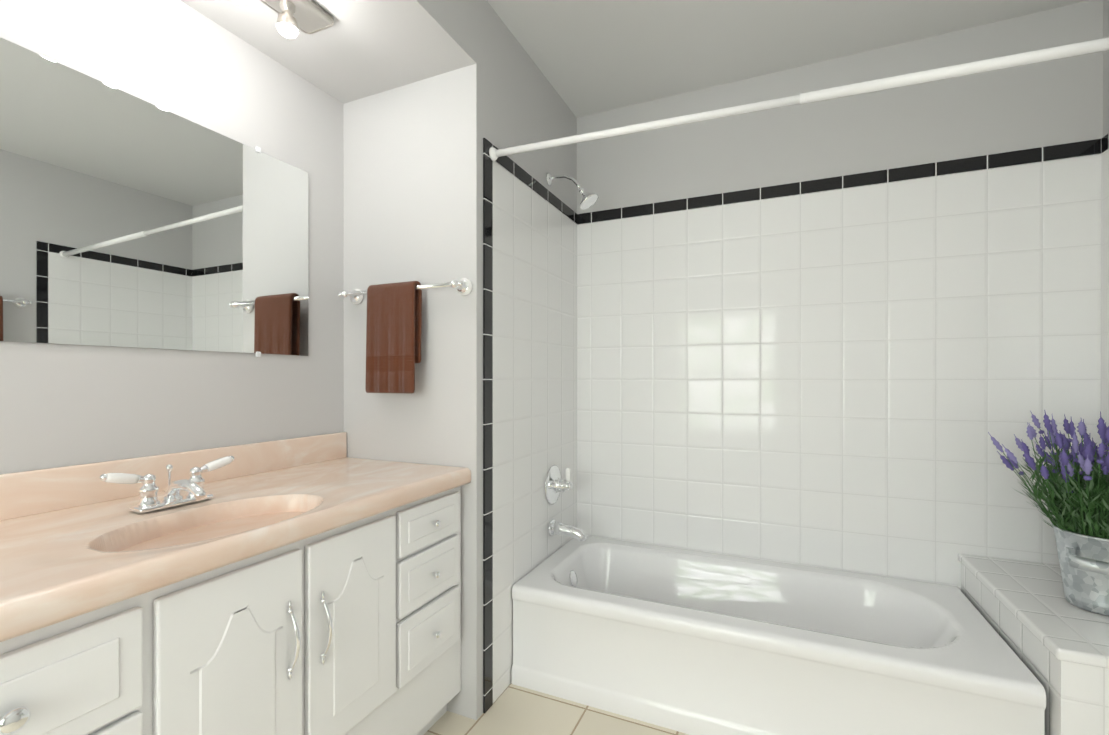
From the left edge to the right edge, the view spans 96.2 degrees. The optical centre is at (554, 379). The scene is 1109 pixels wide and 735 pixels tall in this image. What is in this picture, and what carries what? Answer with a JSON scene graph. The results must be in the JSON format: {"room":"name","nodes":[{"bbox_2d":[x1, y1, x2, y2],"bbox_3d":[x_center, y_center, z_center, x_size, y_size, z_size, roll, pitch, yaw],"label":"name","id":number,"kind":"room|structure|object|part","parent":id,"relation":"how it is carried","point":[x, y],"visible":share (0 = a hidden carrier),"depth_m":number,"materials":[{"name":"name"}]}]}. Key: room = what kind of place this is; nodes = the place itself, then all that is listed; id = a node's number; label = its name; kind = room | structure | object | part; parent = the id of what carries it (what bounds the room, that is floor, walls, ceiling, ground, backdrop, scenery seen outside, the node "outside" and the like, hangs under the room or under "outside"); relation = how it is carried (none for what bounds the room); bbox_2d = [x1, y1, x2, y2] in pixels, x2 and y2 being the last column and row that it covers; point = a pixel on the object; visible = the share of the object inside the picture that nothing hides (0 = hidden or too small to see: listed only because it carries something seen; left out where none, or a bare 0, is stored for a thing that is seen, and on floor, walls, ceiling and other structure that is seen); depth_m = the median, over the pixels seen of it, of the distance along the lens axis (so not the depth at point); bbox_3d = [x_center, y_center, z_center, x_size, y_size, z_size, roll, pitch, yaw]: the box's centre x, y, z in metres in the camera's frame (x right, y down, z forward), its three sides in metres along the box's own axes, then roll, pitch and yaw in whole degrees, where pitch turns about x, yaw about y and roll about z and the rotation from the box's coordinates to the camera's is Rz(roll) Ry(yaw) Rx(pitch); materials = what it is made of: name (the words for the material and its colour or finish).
{"room":"bathroom","nodes":[
{"label":"bathroom","id":0,"kind":"room"},
{"bbox_2d":[0,0,343,473],"bbox_3d":[-1.554,-0.085,0.486,0.100,2.533,3.300,0,0,24],"label":"wall","id":1,"kind":"structure","parent":0,"point":[61,405],"depth_m":1.44,"materials":[{"name":"grey paint"}]},
{"bbox_2d":[0,37,307,356],"bbox_3d":[-1.261,-0.418,1.003,0.008,0.692,1.782,0,0,24],"label":"mirror","id":2,"kind":"object","parent":1,"relation":"attached to","point":[128,220],"visible":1,"depth_m":1.33,"materials":[{"name":"clear glass"}]},
{"bbox_2d":[181,0,475,103],"bbox_3d":[-1.204,-1.220,0.384,0.620,0.263,3.200,0,0,24],"label":"ceiling","id":3,"kind":"structure","parent":0,"point":[358,49],"depth_m":1.62,"materials":[{"name":"grey paint"}]},
{"bbox_2d":[233,0,333,37],"bbox_3d":[-0.845,-1.034,1.234,0.120,0.110,0.645,0,0,24],"label":"light","id":4,"kind":"object","parent":3,"relation":"attached to","point":[306,17],"visible":0.98,"depth_m":1.43,"materials":[{"name":"silver metal"}]},
{"bbox_2d":[343,0,576,719],"bbox_3d":[-0.386,-0.087,2.343,0.720,2.533,1.043,0,0,24],"label":"wall","id":5,"kind":"structure","parent":0,"point":[413,181],"depth_m":1.82,"materials":[{"name":"grey paint"}]},
{"bbox_2d":[338,278,471,393],"bbox_3d":[-0.558,-0.151,1.794,0.566,0.402,0.095,0,0,24],"label":"towel rail","id":6,"kind":"object","parent":5,"relation":"attached to","point":[393,332],"visible":1,"depth_m":1.76,"materials":[{"name":"brown fabric"}]},
{"bbox_2d":[365,281,421,393],"bbox_3d":[-0.576,-0.147,1.781,0.220,0.397,0.061,0,0,24],"label":"towel","id":7,"kind":"object","parent":6,"relation":"hanging from","point":[394,310],"depth_m":1.76,"materials":[{"name":"brown fabric"}]},
{"bbox_2d":[483,153,492,712],"bbox_3d":[-0.238,0.192,1.782,0.007,1.976,0.055,0,0,24],"label":"wall tile border on the faucet side","id":8,"kind":"object","parent":5,"relation":"attached to","point":[487,432],"visible":1,"depth_m":1.77,"materials":[{"name":"black tile"}]},
{"bbox_2d":[483,138,576,223],"bbox_3d":[-0.065,-0.824,2.167,0.007,0.055,0.901,0,0,24],"label":"tile border","id":9,"kind":"object","parent":5,"relation":"attached to","point":[509,165],"visible":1,"depth_m":2.08,"materials":[{"name":"black tile"}]},
{"bbox_2d":[493,161,576,702],"bbox_3d":[-0.055,0.192,2.194,0.006,1.976,0.846,0,0,24],"label":"wall tiles","id":10,"kind":"structure","parent":5,"relation":"attached to","point":[534,337],"depth_m":2.06,"materials":[{"name":"white tile"}]},
{"bbox_2d":[545,465,572,504],"bbox_3d":[0.037,0.485,2.273,0.096,0.180,0.180,0,0,24],"label":"valve","id":11,"kind":"object","parent":10,"relation":"attached to","point":[556,484],"visible":1,"depth_m":2.25,"materials":[{"name":"silver metal"}]},
{"bbox_2d":[548,519,586,540],"bbox_3d":[0.065,0.681,2.243,0.171,0.078,0.074,0,0,24],"label":"spout","id":12,"kind":"object","parent":10,"relation":"attached to","point":[559,528],"visible":0.98,"depth_m":2.23,"materials":[{"name":"silver metal"}]},
{"bbox_2d":[489,37,1108,160],"bbox_3d":[0.698,-0.803,1.430,1.988,0.065,0.127,0,0,24],"label":"rod","id":13,"kind":"object","parent":10,"relation":"attached to","point":[1033,57],"visible":1,"depth_m":1.37,"materials":[{"name":"white metal"}]},
{"bbox_2d":[546,172,597,209],"bbox_3d":[0.083,-0.845,2.220,0.233,0.184,0.094,0,0,24],"label":"shower head","id":14,"kind":"object","parent":5,"relation":"attached to","point":[588,200],"visible":1,"depth_m":2.20},
{"bbox_2d":[424,683,688,734],"bbox_3d":[-0.098,1.232,0.409,2.822,0.100,4.343,0,0,24],"label":"floor","id":15,"kind":"structure","parent":0,"point":[513,709],"depth_m":1.72,"materials":[{"name":"tile"}]},
{"bbox_2d":[0,432,470,734],"bbox_3d":[-1.025,0.695,0.797,0.606,0.974,2.297,0,0,24],"label":"bathroom vanity","id":16,"kind":"object","parent":15,"relation":"on","point":[308,585],"visible":1,"depth_m":1.12,"materials":[{"name":"white paint"}]},
{"bbox_3d":[-0.759,0.476,0.698,0.028,0.033,0.034,0,0,24],"label":"knob","id":17,"kind":"part","parent":16,"relation":"part of","materials":[{"name":"silver metal"}]},
{"bbox_3d":[-0.779,0.476,0.706,0.020,0.170,0.332,0,0,24],"label":"drawer","id":18,"kind":"part","parent":16,"relation":"part of","materials":[{"name":"white paint"}]},
{"bbox_3d":[-0.779,0.651,0.707,0.020,0.160,0.332,0,0,24],"label":"drawer","id":19,"kind":"part","parent":16,"relation":"part of","materials":[{"name":"white paint"}]},
{"bbox_2d":[100,456,234,512],"bbox_3d":[-0.892,0.258,1.202,0.147,0.101,0.294,0,0,24],"label":"faucet","id":20,"kind":"object","parent":16,"relation":"on","point":[196,499],"depth_m":1.20,"materials":[{"name":"silver metal"}]},
{"bbox_3d":[-0.644,0.642,1.011,0.020,0.507,0.293,0,0,24],"label":"door","id":21,"kind":"part","parent":16,"relation":"part of","materials":[{"name":"white paint"}]},
{"bbox_3d":[-0.577,0.581,1.102,0.035,0.178,0.013,0,0,24],"label":"handle","id":22,"kind":"part","parent":16,"relation":"part of","materials":[{"name":"silver metal"}]},
{"bbox_3d":[-0.541,0.594,1.183,0.035,0.178,0.013,0,0,24],"label":"handle","id":23,"kind":"part","parent":16,"relation":"part of","materials":[{"name":"silver metal"}]},
{"bbox_3d":[-0.518,0.642,1.293,0.020,0.507,0.290,0,0,24],"label":"door","id":24,"kind":"part","parent":16,"relation":"part of","materials":[{"name":"white paint"}]},
{"bbox_3d":[-0.391,0.802,1.576,0.020,0.187,0.298,0,0,24],"label":"drawer","id":25,"kind":"part","parent":16,"relation":"part of","materials":[{"name":"white paint"}]},
{"bbox_3d":[-0.391,0.614,1.576,0.020,0.163,0.298,0,0,24],"label":"drawer","id":26,"kind":"part","parent":16,"relation":"part of","materials":[{"name":"white paint"}]},
{"bbox_3d":[-0.391,0.453,1.576,0.020,0.135,0.298,0,0,24],"label":"drawer","id":27,"kind":"part","parent":16,"relation":"part of","materials":[{"name":"white paint"}]},
{"bbox_3d":[-0.373,0.802,1.565,0.028,0.021,0.022,0,0,24],"label":"knob","id":28,"kind":"part","parent":16,"relation":"part of","materials":[{"name":"silver metal"}]},
{"bbox_3d":[-0.373,0.614,1.564,0.028,0.021,0.022,0,0,24],"label":"knob","id":29,"kind":"part","parent":16,"relation":"part of","materials":[{"name":"silver metal"}]},
{"bbox_3d":[-0.373,0.453,1.564,0.028,0.021,0.022,0,0,24],"label":"knob","id":30,"kind":"part","parent":16,"relation":"part of","materials":[{"name":"silver metal"}]},
{"bbox_2d":[512,536,1045,734],"bbox_3d":[0.696,0.991,1.928,1.574,0.378,0.703,0,0,24],"label":"bathtub","id":31,"kind":"object","parent":15,"relation":"on","point":[690,642],"visible":1,"depth_m":1.71,"materials":[{"name":"white ceramic"}]},
{"bbox_2d":[958,554,1108,734],"bbox_3d":[1.593,0.926,1.502,0.408,0.508,0.752,0,0,24],"label":"ledge","id":32,"kind":"structure","parent":15,"relation":"on","point":[1054,639],"depth_m":1.38,"materials":[{"name":"white tile"}]},
{"bbox_2d":[988,410,1108,615],"bbox_3d":[1.563,0.381,1.489,0.428,0.578,0.472,0,0,24],"label":"plant","id":33,"kind":"object","parent":32,"relation":"on","point":[1077,507],"visible":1,"depth_m":1.45,"materials":[{"name":"green plant"}]},
{"bbox_2d":[487,0,1088,117],"bbox_3d":[-0.098,-1.401,0.406,2.822,0.100,4.343,0,0,24],"label":"ceiling","id":34,"kind":"structure","parent":0,"point":[588,57],"depth_m":1.96,"materials":[{"name":"white paint"}]},
{"bbox_2d":[577,0,1102,213],"bbox_3d":[1.095,-0.087,2.199,2.102,2.533,0.100,0,0,24],"label":"wall","id":35,"kind":"structure","parent":0,"point":[1046,103],"depth_m":2.06,"materials":[{"name":"grey paint"}]},
{"bbox_2d":[577,139,1100,224],"bbox_3d":[1.028,-0.824,2.169,1.990,0.055,0.007,0,0,24],"label":"tile border","id":36,"kind":"object","parent":35,"relation":"attached to","point":[1036,155],"depth_m":2.06,"materials":[{"name":"black tile"}]},
{"bbox_2d":[577,154,1101,590],"bbox_3d":[1.028,0.192,2.171,1.990,1.976,0.006,0,0,24],"label":"wall tile","id":37,"kind":"structure","parent":35,"relation":"attached to","point":[848,379],"depth_m":2.08,"materials":[{"name":"white tile"}]},
{"bbox_2d":[1103,0,1108,136],"bbox_3d":[1.124,-0.084,-0.193,0.100,2.533,4.243,0,0,24],"label":"wall","id":38,"kind":"structure","parent":0,"point":[1105,71],"depth_m":1.75,"materials":[{"name":"grey paint"}]},
{"bbox_2d":[1101,133,1108,153],"bbox_3d":[1.756,-0.823,1.354,0.007,0.055,0.901,0,0,24],"label":"tile border","id":39,"kind":"object","parent":38,"relation":"attached to","point":[1104,143],"depth_m":1.74,"materials":[{"name":"tile"}]},
{"bbox_2d":[1101,149,1108,469],"bbox_3d":[1.768,0.193,1.381,0.006,1.976,0.846,0,0,24],"label":"wall tile","id":40,"kind":"structure","parent":38,"relation":"attached to","point":[1105,293],"depth_m":1.74,"materials":[{"name":"white tile"}]}
]}

